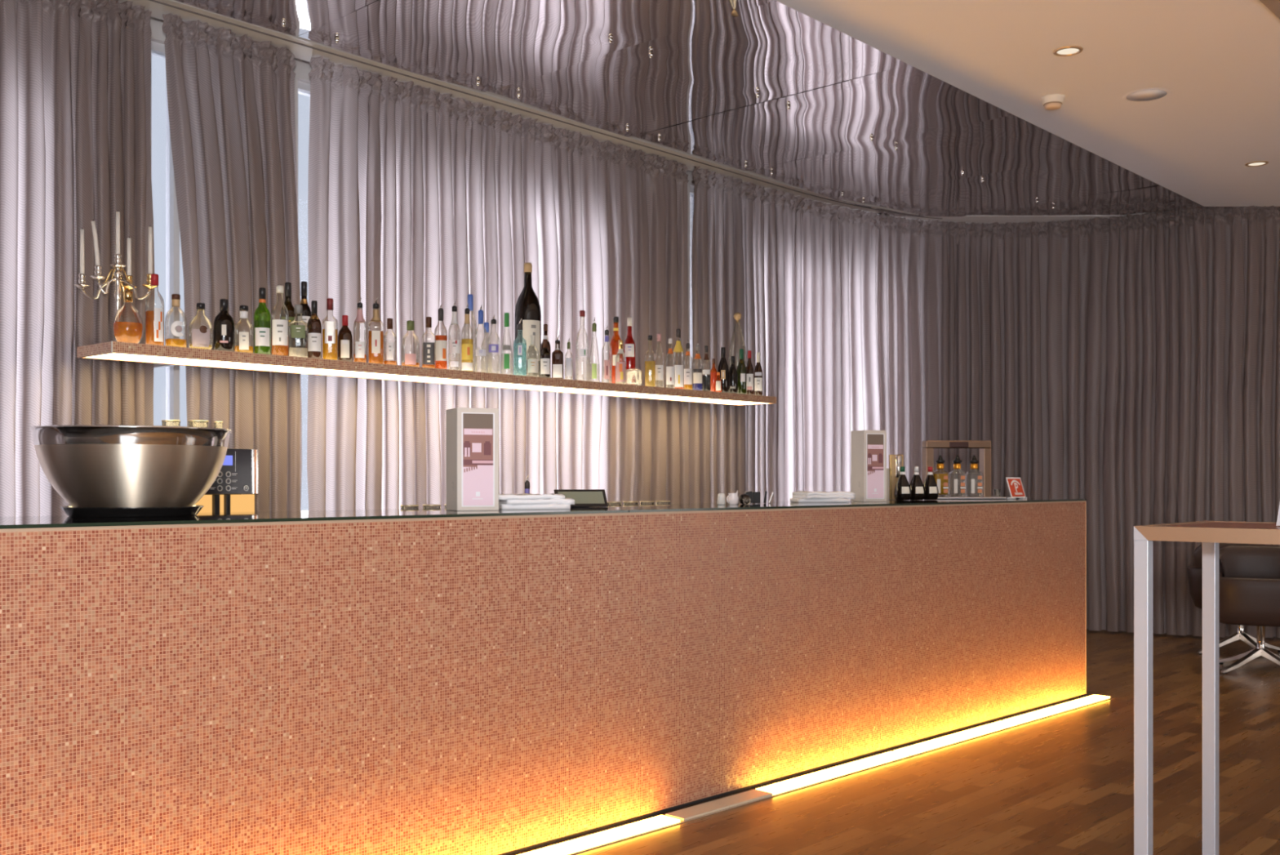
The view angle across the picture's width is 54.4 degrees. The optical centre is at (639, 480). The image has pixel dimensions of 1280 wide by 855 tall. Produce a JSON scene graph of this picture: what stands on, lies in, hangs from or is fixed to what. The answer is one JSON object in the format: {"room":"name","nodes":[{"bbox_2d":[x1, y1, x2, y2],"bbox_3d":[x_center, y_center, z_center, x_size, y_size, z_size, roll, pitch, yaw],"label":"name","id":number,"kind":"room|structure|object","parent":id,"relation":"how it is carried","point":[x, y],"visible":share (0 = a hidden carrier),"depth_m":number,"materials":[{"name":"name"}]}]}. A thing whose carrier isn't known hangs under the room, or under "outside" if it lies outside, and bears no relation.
{"room":"bar","nodes":[
{"label":"bar","id":0,"kind":"room"},
{"bbox_2d":[149,17,694,443],"bbox_3d":[-1.086,-0.520,7.414,0.200,3.500,17.500,0,0,42],"label":"wall","id":1,"kind":"structure","parent":0,"point":[302,68],"depth_m":6.50,"materials":[{"name":"white paint"}]},
{"bbox_2d":[150,40,179,420],"bbox_3d":[-2.270,-0.575,6.084,0.080,3.050,0.340,0,0,42],"label":"window","id":2,"kind":"structure","parent":1,"relation":"in","point":[172,224],"depth_m":6.05,"materials":[{"name":"glass"}]},
{"bbox_2d":[76,341,776,405],"bbox_3d":[-0.895,-0.532,6.880,0.801,0.046,4.471,0,0,42],"label":"shelf","id":3,"kind":"object","parent":1,"relation":"attached to","point":[161,356],"visible":0.96,"depth_m":5.99,"materials":[{"name":"brown metal"}]},
{"bbox_2d":[74,253,156,341],"bbox_3d":[-2.196,-0.751,5.222,0.345,0.391,0.117,0,0,-10],"label":"candelabra","id":4,"kind":"object","parent":3,"relation":"on","point":[117,273],"visible":0.9,"depth_m":5.21,"materials":[{"name":"silver metal"}]},
{"bbox_2d":[74,273,89,289],"bbox_3d":[-2.339,-0.832,5.220,0.064,0.064,0.063,0,0,42],"label":"candle cup","id":5,"kind":"object","parent":4,"relation":"on","point":[82,280],"depth_m":5.21,"materials":[{"name":"silver metal"}]},
{"bbox_2d":[89,265,106,280],"bbox_3d":[-2.257,-0.862,5.186,0.064,0.064,0.063,0,0,42],"label":"candle cup","id":6,"kind":"object","parent":4,"relation":"on","point":[98,272],"depth_m":5.17,"materials":[{"name":"silver metal"}]},
{"bbox_2d":[109,253,125,268],"bbox_3d":[-2.189,-0.915,5.220,0.064,0.064,0.063,0,0,42],"label":"candle cup","id":7,"kind":"object","parent":4,"relation":"on","point":[117,260],"depth_m":5.21,"materials":[{"name":"silver metal"}]},
{"bbox_2d":[122,275,137,290],"bbox_3d":[-2.157,-0.832,5.255,0.064,0.064,0.063,0,0,42],"label":"candle cup","id":8,"kind":"object","parent":4,"relation":"on","point":[129,286],"depth_m":5.23,"materials":[{"name":"gold metal"}]},
{"bbox_2d":[142,273,156,289],"bbox_3d":[-2.053,-0.832,5.220,0.064,0.064,0.063,0,0,42],"label":"candle cup","id":9,"kind":"object","parent":4,"relation":"on","point":[148,286],"depth_m":5.21,"materials":[{"name":"gold metal"}]},
{"bbox_2d":[147,225,152,274],"bbox_3d":[-2.053,-0.953,5.220,0.018,0.233,0.018,0,0,42],"label":"candle","id":10,"kind":"object","parent":4,"relation":"on","point":[150,228],"visible":0.95,"depth_m":5.21,"materials":[{"name":"white wax"}]},
{"bbox_2d":[112,290,143,342],"bbox_3d":[-2.102,-0.666,5.110,0.116,0.220,0.116,0,0,42],"label":"bottle","id":11,"kind":"object","parent":3,"relation":"on","point":[123,331],"visible":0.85,"depth_m":5.09,"materials":[{"name":"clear glass"}]},
{"bbox_2d":[145,273,164,345],"bbox_3d":[-2.016,-0.706,5.173,0.075,0.300,0.073,0,0,42],"label":"bottle","id":12,"kind":"object","parent":3,"relation":"on","point":[154,320],"visible":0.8,"depth_m":5.15,"materials":[{"name":"clear glass"}]},
{"bbox_2d":[164,293,186,346],"bbox_3d":[-1.954,-0.669,5.242,0.090,0.227,0.087,0,0,42],"label":"bottle","id":13,"kind":"object","parent":3,"relation":"on","point":[175,298],"visible":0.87,"depth_m":5.23,"materials":[{"name":"clear glass"}]},
{"bbox_2d":[188,302,213,349],"bbox_3d":[-1.878,-0.656,5.322,0.101,0.201,0.108,0,0,-19],"label":"bottle","id":14,"kind":"object","parent":3,"relation":"on","point":[201,336],"visible":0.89,"depth_m":5.29,"materials":[{"name":"clear glass"}]},
{"bbox_2d":[213,298,234,351],"bbox_3d":[-1.806,-0.671,5.405,0.088,0.230,0.086,0,0,42],"label":"bottle","id":15,"kind":"object","parent":3,"relation":"on","point":[224,324],"visible":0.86,"depth_m":5.37,"materials":[{"name":"black glass"}]},
{"bbox_2d":[234,305,253,352],"bbox_3d":[-1.749,-0.663,5.497,0.083,0.215,0.081,0,0,42],"label":"bottle","id":16,"kind":"object","parent":3,"relation":"on","point":[243,346],"visible":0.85,"depth_m":5.48,"materials":[{"name":"clear glass"}]},
{"bbox_2d":[253,287,271,354],"bbox_3d":[-1.681,-0.706,5.542,0.073,0.300,0.073,0,0,42],"label":"bottle","id":17,"kind":"object","parent":3,"relation":"on","point":[262,316],"visible":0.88,"depth_m":5.51,"materials":[{"name":"green glass"}]},
{"bbox_2d":[271,284,288,355],"bbox_3d":[-1.641,-0.721,5.675,0.078,0.331,0.078,0,0,42],"label":"bottle","id":18,"kind":"object","parent":3,"relation":"on","point":[279,327],"visible":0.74,"depth_m":5.65,"materials":[{"name":"clear glass"}]},
{"bbox_2d":[280,282,296,347],"bbox_3d":[-1.632,-0.736,5.774,0.072,0.361,0.072,0,0,42],"label":"bottle","id":19,"kind":"object","parent":3,"relation":"on","point":[287,302],"visible":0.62,"depth_m":5.76,"materials":[{"name":"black glass"}]},
{"bbox_2d":[288,304,308,357],"bbox_3d":[-1.555,-0.677,5.665,0.087,0.242,0.088,0,0,-15],"label":"bottle","id":20,"kind":"object","parent":3,"relation":"on","point":[297,331],"visible":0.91,"depth_m":5.63,"materials":[{"name":"clear glass"}]},
{"bbox_2d":[296,281,311,347],"bbox_3d":[-1.575,-0.743,5.836,0.070,0.375,0.069,0,0,42],"label":"bottle","id":21,"kind":"object","parent":3,"relation":"on","point":[306,312],"visible":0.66,"depth_m":5.81,"materials":[{"name":"black glass"}]},
{"bbox_2d":[307,300,321,358],"bbox_3d":[-1.498,-0.691,5.727,0.065,0.270,0.064,0,0,42],"label":"bottle","id":22,"kind":"object","parent":3,"relation":"on","point":[314,325],"visible":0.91,"depth_m":5.70,"materials":[{"name":"brown glass"}]},
{"bbox_2d":[322,297,337,359],"bbox_3d":[-1.445,-0.701,5.801,0.071,0.291,0.073,0,0,-14],"label":"bottle","id":23,"kind":"object","parent":3,"relation":"on","point":[330,334],"visible":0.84,"depth_m":5.77,"materials":[{"name":"clear glass"}]},
{"bbox_2d":[337,315,352,360],"bbox_3d":[-1.388,-0.666,5.863,0.070,0.221,0.068,0,0,42],"label":"bottle","id":24,"kind":"object","parent":3,"relation":"on","point":[344,336],"visible":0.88,"depth_m":5.84,"materials":[{"name":"brown glass"}]},
{"bbox_2d":[353,297,366,362],"bbox_3d":[-1.333,-0.713,5.925,0.063,0.315,0.062,0,0,42],"label":"bottle","id":25,"kind":"object","parent":3,"relation":"on","point":[359,347],"visible":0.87,"depth_m":5.91,"materials":[{"name":"clear glass"}]},
{"bbox_2d":[368,297,383,364],"bbox_3d":[-1.271,-0.718,5.992,0.073,0.325,0.075,0,0,-12],"label":"bottle","id":26,"kind":"object","parent":3,"relation":"on","point":[375,338],"visible":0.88,"depth_m":5.96,"materials":[{"name":"clear glass"}]},
{"bbox_2d":[383,318,396,364],"bbox_3d":[-1.216,-0.671,6.053,0.068,0.231,0.067,0,0,42],"label":"bottle","id":27,"kind":"object","parent":3,"relation":"on","point":[389,321],"visible":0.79,"depth_m":6.04,"materials":[{"name":"clear glass"}]},
{"bbox_2d":[400,320,419,366],"bbox_3d":[-1.133,-0.671,6.144,0.092,0.231,0.091,0,0,42],"label":"bottle","id":28,"kind":"object","parent":3,"relation":"on","point":[406,359],"visible":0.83,"depth_m":6.14,"materials":[{"name":"clear glass"}]},
{"bbox_2d":[422,316,435,368],"bbox_3d":[-1.057,-0.686,6.227,0.068,0.261,0.070,0,0,-10],"label":"bottle","id":29,"kind":"object","parent":3,"relation":"on","point":[428,348],"visible":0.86,"depth_m":6.20,"materials":[{"name":"clear glass"}]},
{"bbox_2d":[434,303,447,368],"bbox_3d":[-1.005,-0.725,6.283,0.068,0.338,0.067,0,0,42],"label":"bottle","id":30,"kind":"object","parent":3,"relation":"on","point":[441,340],"visible":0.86,"depth_m":6.26,"materials":[{"name":"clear glass"}]},
{"bbox_2d":[448,301,460,370],"bbox_3d":[-0.946,-0.736,6.348,0.064,0.360,0.064,0,0,42],"label":"bottle","id":31,"kind":"object","parent":3,"relation":"on","point":[454,345],"visible":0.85,"depth_m":6.34,"materials":[{"name":"clear glass"}]},
{"bbox_2d":[461,303,473,371],"bbox_3d":[-0.888,-0.733,6.398,0.064,0.354,0.064,0,0,42],"label":"bottle","id":32,"kind":"object","parent":3,"relation":"on","point":[467,344],"visible":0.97,"depth_m":6.37,"materials":[{"name":"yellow glass"}]},
{"bbox_2d":[474,305,487,372],"bbox_3d":[-0.829,-0.734,6.478,0.065,0.357,0.065,0,0,42],"label":"bottle","id":33,"kind":"object","parent":3,"relation":"on","point":[477,352],"visible":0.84,"depth_m":6.48,"materials":[{"name":"clear glass"}]},
{"bbox_2d":[487,314,500,373],"bbox_3d":[-0.769,-0.714,6.543,0.070,0.316,0.070,0,0,42],"label":"bottle","id":34,"kind":"object","parent":3,"relation":"on","point":[491,348],"visible":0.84,"depth_m":6.56,"materials":[{"name":"clear glass"}]},
{"bbox_2d":[500,312,512,374],"bbox_3d":[-0.707,-0.722,6.612,0.065,0.333,0.065,0,0,42],"label":"bottle","id":35,"kind":"object","parent":3,"relation":"on","point":[506,364],"visible":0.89,"depth_m":6.60,"materials":[{"name":"clear glass"}]},
{"bbox_2d":[513,318,526,375],"bbox_3d":[-0.643,-0.711,6.667,0.069,0.310,0.071,0,0,-6],"label":"bottle","id":36,"kind":"object","parent":3,"relation":"on","point":[519,326],"visible":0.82,"depth_m":6.69,"materials":[{"name":"blue glass"}]},
{"bbox_2d":[515,262,541,377],"bbox_3d":[-0.620,-0.879,6.899,0.148,0.647,0.144,0,0,42],"label":"wine bottle","id":37,"kind":"object","parent":3,"relation":"on","point":[527,308],"visible":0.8,"depth_m":6.84,"materials":[{"name":"black glass"}]},
{"bbox_2d":[526,334,538,377],"bbox_3d":[-0.579,-0.669,6.723,0.067,0.227,0.067,0,0,42],"label":"bottle","id":38,"kind":"object","parent":3,"relation":"on","point":[532,365],"visible":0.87,"depth_m":6.71,"materials":[{"name":"clear glass"}]},
{"bbox_2d":[539,338,551,377],"bbox_3d":[-0.517,-0.662,6.790,0.060,0.213,0.060,0,0,42],"label":"bottle","id":39,"kind":"object","parent":3,"relation":"on","point":[544,356],"visible":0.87,"depth_m":6.77,"materials":[{"name":"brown glass"}]},
{"bbox_2d":[551,334,563,378],"bbox_3d":[-0.455,-0.678,6.874,0.063,0.244,0.064,0,0,-4],"label":"bottle","id":40,"kind":"object","parent":3,"relation":"on","point":[557,355],"visible":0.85,"depth_m":6.84,"materials":[{"name":"brown glass"}]},
{"bbox_2d":[575,310,589,381],"bbox_3d":[-0.330,-0.764,7.130,0.079,0.416,0.079,0,0,42],"label":"bottle","id":41,"kind":"object","parent":3,"relation":"on","point":[582,313],"visible":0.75,"depth_m":7.14,"materials":[{"name":"clear glass"}]},
{"bbox_2d":[588,317,599,382],"bbox_3d":[-0.260,-0.743,7.103,0.061,0.375,0.061,0,0,42],"label":"bottle","id":42,"kind":"object","parent":3,"relation":"on","point":[593,325],"visible":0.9,"depth_m":7.11,"materials":[{"name":"clear glass"}]},
{"bbox_2d":[601,325,611,382],"bbox_3d":[-0.192,-0.725,7.178,0.058,0.338,0.058,0,0,42],"label":"bottle","id":43,"kind":"object","parent":3,"relation":"on","point":[606,331],"visible":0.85,"depth_m":7.18,"materials":[{"name":"clear glass"}]},
{"bbox_2d":[608,316,622,382],"bbox_3d":[-0.144,-0.766,7.439,0.082,0.420,0.082,0,0,42],"label":"bottle","id":44,"kind":"object","parent":3,"relation":"on","point":[614,343],"visible":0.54,"depth_m":7.41,"materials":[{"name":"orange glass"}]},
{"bbox_2d":[615,339,626,384],"bbox_3d":[-0.112,-0.685,7.236,0.064,0.259,0.064,0,0,42],"label":"bottle","id":45,"kind":"object","parent":3,"relation":"on","point":[620,366],"visible":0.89,"depth_m":7.21,"materials":[{"name":"clear glass"}]},
{"bbox_2d":[623,317,635,384],"bbox_3d":[-0.063,-0.769,7.527,0.071,0.427,0.071,0,0,42],"label":"bottle","id":46,"kind":"object","parent":3,"relation":"on","point":[629,344],"visible":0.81,"depth_m":7.50,"materials":[{"name":"red glass"}]},
{"bbox_2d":[626,368,642,385],"bbox_3d":[-0.035,-0.608,7.335,0.097,0.104,0.097,0,0,42],"label":"glass dish","id":47,"kind":"object","parent":3,"relation":"on","point":[638,374],"visible":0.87,"depth_m":7.31,"materials":[{"name":"clear glass"}]},
{"bbox_2d":[644,334,655,386],"bbox_3d":[0.060,-0.712,7.455,0.064,0.312,0.064,0,0,1],"label":"bottle","id":48,"kind":"object","parent":3,"relation":"on","point":[650,366],"visible":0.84,"depth_m":7.43,"materials":[{"name":"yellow glass"}]},
{"bbox_2d":[653,333,664,386],"bbox_3d":[0.116,-0.720,7.515,0.061,0.329,0.061,0,0,42],"label":"bottle","id":49,"kind":"object","parent":3,"relation":"on","point":[660,369],"visible":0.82,"depth_m":7.50,"materials":[{"name":"clear glass"}]},
{"bbox_2d":[665,337,675,388],"bbox_3d":[0.185,-0.709,7.576,0.057,0.307,0.057,0,0,42],"label":"bottle","id":50,"kind":"object","parent":3,"relation":"on","point":[669,371],"visible":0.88,"depth_m":7.56,"materials":[{"name":"clear glass"}]},
{"bbox_2d":[672,328,684,388],"bbox_3d":[0.236,-0.743,7.647,0.068,0.374,0.067,0,0,42],"label":"bottle","id":51,"kind":"object","parent":3,"relation":"on","point":[679,369],"visible":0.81,"depth_m":7.62,"materials":[{"name":"clear glass"}]},
{"bbox_2d":[684,339,692,389],"bbox_3d":[0.297,-0.716,7.714,0.058,0.320,0.058,0,0,42],"label":"bottle","id":52,"kind":"object","parent":3,"relation":"on","point":[687,372],"visible":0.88,"depth_m":7.69,"materials":[{"name":"clear glass"}]},
{"bbox_2d":[692,341,702,390],"bbox_3d":[0.360,-0.714,7.784,0.063,0.317,0.063,0,0,42],"label":"bottle","id":53,"kind":"object","parent":3,"relation":"on","point":[697,377],"visible":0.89,"depth_m":7.77,"materials":[{"name":"clear glass"}]},
{"bbox_2d":[702,345,710,391],"bbox_3d":[0.418,-0.702,7.847,0.054,0.292,0.054,0,0,42],"label":"bottle","id":54,"kind":"object","parent":3,"relation":"on","point":[706,378],"visible":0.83,"depth_m":7.83,"materials":[{"name":"clear glass"}]},
{"bbox_2d":[717,346,728,392],"bbox_3d":[0.533,-0.704,7.974,0.069,0.296,0.069,0,0,42],"label":"wine bottle","id":55,"kind":"object","parent":3,"relation":"on","point":[722,368],"visible":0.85,"depth_m":7.95,"materials":[{"name":"black glass"}]},
{"bbox_2d":[728,355,737,393],"bbox_3d":[0.600,-0.679,8.047,0.060,0.247,0.060,0,0,42],"label":"wine bottle","id":56,"kind":"object","parent":3,"relation":"on","point":[732,371],"visible":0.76,"depth_m":8.02,"materials":[{"name":"black glass"}]},
{"bbox_2d":[736,348,746,394],"bbox_3d":[0.662,-0.706,8.115,0.066,0.300,0.065,0,0,42],"label":"wine bottle","id":57,"kind":"object","parent":3,"relation":"on","point":[741,368],"visible":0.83,"depth_m":8.09,"materials":[{"name":"green glass"}]},
{"bbox_2d":[746,350,753,395],"bbox_3d":[0.720,-0.704,8.178,0.056,0.296,0.057,0,0,42],"label":"wine bottle","id":58,"kind":"object","parent":3,"relation":"on","point":[749,369],"visible":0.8,"depth_m":8.16,"materials":[{"name":"brown glass"}]},
{"bbox_2d":[754,351,762,395],"bbox_3d":[0.785,-0.702,8.249,0.057,0.293,0.057,0,0,42],"label":"wine bottle","id":59,"kind":"object","parent":3,"relation":"on","point":[757,371],"visible":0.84,"depth_m":8.23,"materials":[{"name":"brown glass"}]},
{"bbox_2d":[689,186,693,404],"bbox_3d":[0.363,-0.575,8.975,0.080,3.050,0.200,0,0,42],"label":"window","id":60,"kind":"structure","parent":1,"relation":"in","point":[691,189],"depth_m":8.98,"materials":[{"name":"white paint"}]},
{"bbox_2d":[172,0,1279,223],"bbox_3d":[2.566,-2.165,4.088,9.320,0.130,17.500,0,0,42],"label":"ceiling","id":61,"kind":"structure","parent":0,"point":[906,139],"depth_m":6.63,"materials":[{"name":"white paint"}]},
{"bbox_2d":[108,0,942,218],"bbox_3d":[-1.818,-2.133,5.781,0.521,0.034,12.100,0,0,42],"label":"rail","id":62,"kind":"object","parent":61,"relation":"attached to","point":[302,49],"depth_m":6.80,"materials":[{"name":"grey metal"}]},
{"bbox_2d":[0,0,155,516],"bbox_3d":[-4.073,-0.455,3.541,0.124,3.330,5.562,0,0,42],"label":"curtain","id":63,"kind":"object","parent":62,"relation":"hanging from","point":[75,75],"visible":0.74,"depth_m":5.31,"materials":[{"name":"fabric"}]},
{"bbox_2d":[162,13,302,511],"bbox_3d":[-1.914,-0.455,5.913,0.117,3.330,0.727,0,0,42],"label":"curtain","id":64,"kind":"object","parent":62,"relation":"hanging from","point":[231,98],"visible":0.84,"depth_m":5.89,"materials":[{"name":"fabric"}]},
{"bbox_2d":[306,56,689,510],"bbox_3d":[-0.663,-0.455,7.282,0.129,3.330,2.940,0,0,42],"label":"curtain","id":65,"kind":"object","parent":62,"relation":"hanging from","point":[420,199],"visible":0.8,"depth_m":7.01,"materials":[{"name":"fabric"}]},
{"bbox_2d":[688,166,1279,637],"bbox_3d":[3.812,-0.455,9.690,7.299,3.330,1.519,0,0,-9],"label":"curtain","id":66,"kind":"object","parent":62,"relation":"hanging from","point":[1128,366],"visible":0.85,"depth_m":9.80,"materials":[{"name":"fabric"}]},
{"bbox_2d":[1040,93,1065,110],"bbox_3d":[2.278,-2.080,6.869,0.131,0.060,0.131,0,0,42],"label":"smoke detector","id":67,"kind":"object","parent":61,"relation":"attached to","point":[1054,101],"visible":1,"depth_m":6.83,"materials":[{"name":"beige plastic"}]},
{"bbox_2d":[1053,45,1083,56],"bbox_3d":[2.102,-2.106,6.114,0.139,0.008,0.139,0,0,42],"label":"recessed light","id":68,"kind":"object","parent":61,"relation":"in","point":[1068,51],"visible":1,"depth_m":6.11,"materials":[{"name":"beige"}]},
{"bbox_2d":[1122,88,1171,102],"bbox_3d":[2.777,-2.109,6.826,0.248,0.002,0.248,0,0,42],"label":"ceiling speaker","id":69,"kind":"object","parent":61,"relation":"attached to","point":[1153,94],"visible":1,"depth_m":6.82,"materials":[{"name":"white paint"}]},
{"bbox_2d":[1126,89,1167,101],"bbox_3d":[2.777,-2.109,6.826,0.208,0.001,0.208,0,0,42],"label":"grille","id":70,"kind":"object","parent":69,"relation":"attached to","point":[1140,95],"depth_m":6.82,"materials":[{"name":"white"}]},
{"bbox_2d":[727,312,746,369],"bbox_3d":[0.653,-0.839,8.328,0.133,0.566,0.133,0,0,42],"label":"carafe","id":71,"kind":"object","parent":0,"point":[737,316],"visible":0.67,"depth_m":8.35,"materials":[{"name":"clear glass"}]},
{"bbox_2d":[305,0,1230,215],"bbox_3d":[2.426,-2.320,4.215,9.700,0.100,17.500,0,0,42],"label":"ceiling slab","id":72,"kind":"structure","parent":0,"point":[377,0],"depth_m":7.55,"materials":[{"name":"grey paint"}]},
{"bbox_2d":[511,628,1279,854],"bbox_3d":[2.500,1.280,4.148,9.900,0.100,17.900,0,0,42],"label":"floor","id":73,"kind":"structure","parent":0,"point":[1062,783],"depth_m":4.93,"materials":[{"name":"brown wood"}]},
{"bbox_2d":[0,497,1086,854],"bbox_3d":[-0.040,0.668,4.963,0.724,1.124,6.603,0,0,45],"label":"bar counter","id":74,"kind":"object","parent":73,"relation":"on","point":[431,681],"depth_m":3.98,"materials":[{"name":"orange tile"}]},
{"bbox_2d":[60,505,203,516],"bbox_3d":[-1.524,0.091,3.747,0.402,0.028,0.402,0,0,42],"label":"serving tray","id":75,"kind":"object","parent":74,"relation":"on","point":[71,511],"visible":0.89,"depth_m":3.58,"materials":[{"name":"black paint"}]},
{"bbox_2d":[28,424,231,506],"bbox_3d":[-1.524,-0.029,3.747,0.566,0.250,0.566,0,0,42],"label":"mixing bowl","id":76,"kind":"object","parent":75,"relation":"on","point":[88,465],"visible":0.84,"depth_m":3.54,"materials":[{"name":"silver metal"}]},
{"bbox_2d":[445,407,498,511],"bbox_3d":[-0.594,-0.073,4.402,0.151,0.357,0.152,0,0,-24],"label":"carton","id":77,"kind":"object","parent":74,"relation":"on","point":[472,434],"visible":1,"depth_m":4.34,"materials":[{"name":"beige"}]},
{"bbox_2d":[461,412,494,506],"bbox_3d":[-0.563,-0.072,4.333,0.119,0.327,0.002,0,0,-24],"label":"picture","id":78,"kind":"object","parent":77,"relation":"attached to","point":[477,428],"depth_m":4.33,"materials":[{"name":"pink paper"}]},
{"bbox_2d":[498,493,574,509],"bbox_3d":[-0.404,0.077,4.577,0.290,0.057,0.183,0,0,-19],"label":"napkin stack","id":79,"kind":"object","parent":74,"relation":"on","point":[524,500],"visible":0.96,"depth_m":4.50,"materials":[{"name":"white"}]},
{"bbox_2d":[554,488,608,506],"bbox_3d":[-0.236,0.071,4.969,0.210,0.069,0.062,0,0,-18],"label":"display","id":80,"kind":"object","parent":74,"relation":"on","point":[582,497],"visible":0.77,"depth_m":4.97,"materials":[{"name":"black plastic"}]},
{"bbox_2d":[790,490,855,502],"bbox_3d":[0.872,0.079,6.023,0.283,0.054,0.212,0,0,-18],"label":"napkin stack","id":81,"kind":"object","parent":74,"relation":"on","point":[800,495],"visible":0.97,"depth_m":5.94,"materials":[{"name":"white fabric"}]},
{"bbox_2d":[850,430,886,501],"bbox_3d":[1.138,-0.070,6.197,0.129,0.352,0.130,0,0,-21],"label":"carton","id":82,"kind":"object","parent":74,"relation":"on","point":[868,447],"visible":1,"depth_m":6.14,"materials":[{"name":"beige cardboard"}]},
{"bbox_2d":[866,433,884,498],"bbox_3d":[1.161,-0.070,6.138,0.101,0.323,0.002,0,0,-21],"label":"picture","id":83,"kind":"object","parent":82,"relation":"attached to","point":[874,442],"depth_m":6.14},
{"bbox_2d":[886,453,903,499],"bbox_3d":[1.369,-0.017,6.712,0.104,0.245,0.079,0,0,-1],"label":"dispenser","id":84,"kind":"object","parent":74,"relation":"on","point":[895,461],"visible":0.74,"depth_m":6.71,"materials":[{"name":"brown metal"}]},
{"bbox_2d":[893,466,911,500],"bbox_3d":[1.388,0.016,6.580,0.087,0.178,0.086,0,0,42],"label":"bottle","id":85,"kind":"object","parent":74,"relation":"on","point":[902,491],"visible":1,"depth_m":6.55,"materials":[{"name":"black glass"}]},
{"bbox_2d":[909,466,924,499],"bbox_3d":[1.477,0.016,6.648,0.087,0.178,0.086,0,0,42],"label":"bottle","id":86,"kind":"object","parent":74,"relation":"on","point":[917,487],"visible":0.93,"depth_m":6.62,"materials":[{"name":"black glass"}]},
{"bbox_2d":[923,466,938,499],"bbox_3d":[1.566,0.016,6.716,0.087,0.178,0.086,0,0,42],"label":"bottle","id":87,"kind":"object","parent":74,"relation":"on","point":[931,492],"visible":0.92,"depth_m":6.69,"materials":[{"name":"black glass"}]},
{"bbox_2d":[922,440,1006,498],"bbox_3d":[1.831,-0.059,7.067,0.455,0.330,0.150,0,0,-4],"label":"caddy","id":88,"kind":"object","parent":74,"relation":"on","point":[928,446],"visible":0.8,"depth_m":7.04,"materials":[{"name":"brown wood"}]},
{"bbox_2d":[933,454,948,496],"bbox_3d":[1.703,-0.025,7.059,0.084,0.235,0.086,0,0,-4],"label":"decanter","id":89,"kind":"object","parent":88,"relation":"in","point":[941,479],"visible":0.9,"depth_m":7.02,"materials":[{"name":"clear glass"}]},
{"bbox_2d":[948,455,965,496],"bbox_3d":[1.801,-0.025,7.065,0.084,0.235,0.086,0,0,-4],"label":"bottle","id":90,"kind":"object","parent":88,"relation":"in","point":[957,465],"visible":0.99,"depth_m":7.05,"materials":[{"name":"clear glass"}]},
{"bbox_2d":[965,455,982,496],"bbox_3d":[1.899,-0.025,7.071,0.084,0.235,0.086,0,0,-4],"label":"bottle","id":91,"kind":"object","parent":88,"relation":"in","point":[974,465],"visible":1,"depth_m":7.06,"materials":[{"name":"clear glass"}]},
{"bbox_2d":[1005,477,1026,498],"bbox_3d":[2.149,0.044,7.106,0.047,0.122,0.168,0,0,45],"label":"table sign","id":92,"kind":"object","parent":74,"relation":"on","point":[1015,485],"visible":1,"depth_m":7.10,"materials":[{"name":"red plastic"}]},
{"bbox_2d":[515,693,1111,854],"bbox_3d":[0.283,1.224,4.686,0.117,0.011,6.660,0,0,45],"label":"floor light","id":93,"kind":"object","parent":73,"relation":"on","point":[573,846],"visible":1,"depth_m":4.96,"materials":[{"name":"white plastic"}]},
{"bbox_2d":[518,814,679,854],"bbox_3d":[-0.302,1.222,4.083,0.092,0.008,1.180,0,0,45],"label":"diffuser","id":94,"kind":"object","parent":93,"relation":"attached to","point":[573,846],"depth_m":4.26,"materials":[{"name":"white plastic"}]},
{"bbox_2d":[665,788,772,820],"bbox_3d":[0.304,1.222,4.700,0.092,0.008,0.510,0,0,45],"label":"diffuser","id":95,"kind":"object","parent":93,"relation":"attached to","point":[708,807],"depth_m":4.68,"materials":[{"name":"beige plastic"}]},
{"bbox_2d":[755,751,908,794],"bbox_3d":[0.827,1.222,5.231,0.092,0.008,0.960,0,0,45],"label":"diffuser","id":96,"kind":"object","parent":93,"relation":"attached to","point":[786,785],"depth_m":5.18,"materials":[{"name":"white plastic"}]},
{"bbox_2d":[893,720,1017,755],"bbox_3d":[1.521,1.222,5.937,0.092,0.008,0.980,0,0,45],"label":"diffuser","id":97,"kind":"object","parent":93,"relation":"attached to","point":[922,747],"depth_m":5.89,"materials":[{"name":"white plastic"}]},
{"bbox_2d":[1002,693,1110,723],"bbox_3d":[2.248,1.222,6.676,0.092,0.008,1.055,0,0,45],"label":"diffuser","id":98,"kind":"object","parent":93,"relation":"attached to","point":[1054,709],"depth_m":6.63,"materials":[{"name":"white plastic"}]},
{"bbox_2d":[1133,520,1279,854],"bbox_3d":[2.133,0.680,3.303,1.404,1.100,0.614,0,0,42],"label":"table","id":99,"kind":"object","parent":73,"relation":"on","point":[1211,533],"visible":1,"depth_m":3.54,"materials":[{"name":"grey metal"}]},
{"bbox_2d":[1186,542,1279,654],"bbox_3d":[4.272,0.830,8.855,0.666,0.800,0.655,0,0,34],"label":"lounge chair","id":100,"kind":"object","parent":73,"relation":"on","point":[1194,571],"visible":0.3,"depth_m":8.79,"materials":[{"name":"grey leather"}]},
{"bbox_2d":[1218,543,1279,673],"bbox_3d":[4.014,0.830,8.050,0.666,0.800,0.655,0,0,22],"label":"lounge chair","id":101,"kind":"object","parent":73,"relation":"on","point":[1249,575],"visible":0.84,"depth_m":7.90,"materials":[{"name":"grey leather"}]},
{"bbox_3d":[-0.967,0.745,6.156,0.690,0.890,5.440,0,0,42],"label":"countertop","id":102,"kind":"structure","parent":73,"relation":"on","visible":0},
{"bbox_2d":[193,448,257,512],"bbox_3d":[-1.945,0.081,5.490,0.380,0.438,0.359,0,0,42],"label":"coffee machine","id":103,"kind":"object","parent":102,"relation":"on","point":[235,486],"visible":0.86,"depth_m":5.43,"materials":[{"name":"grey plastic"}]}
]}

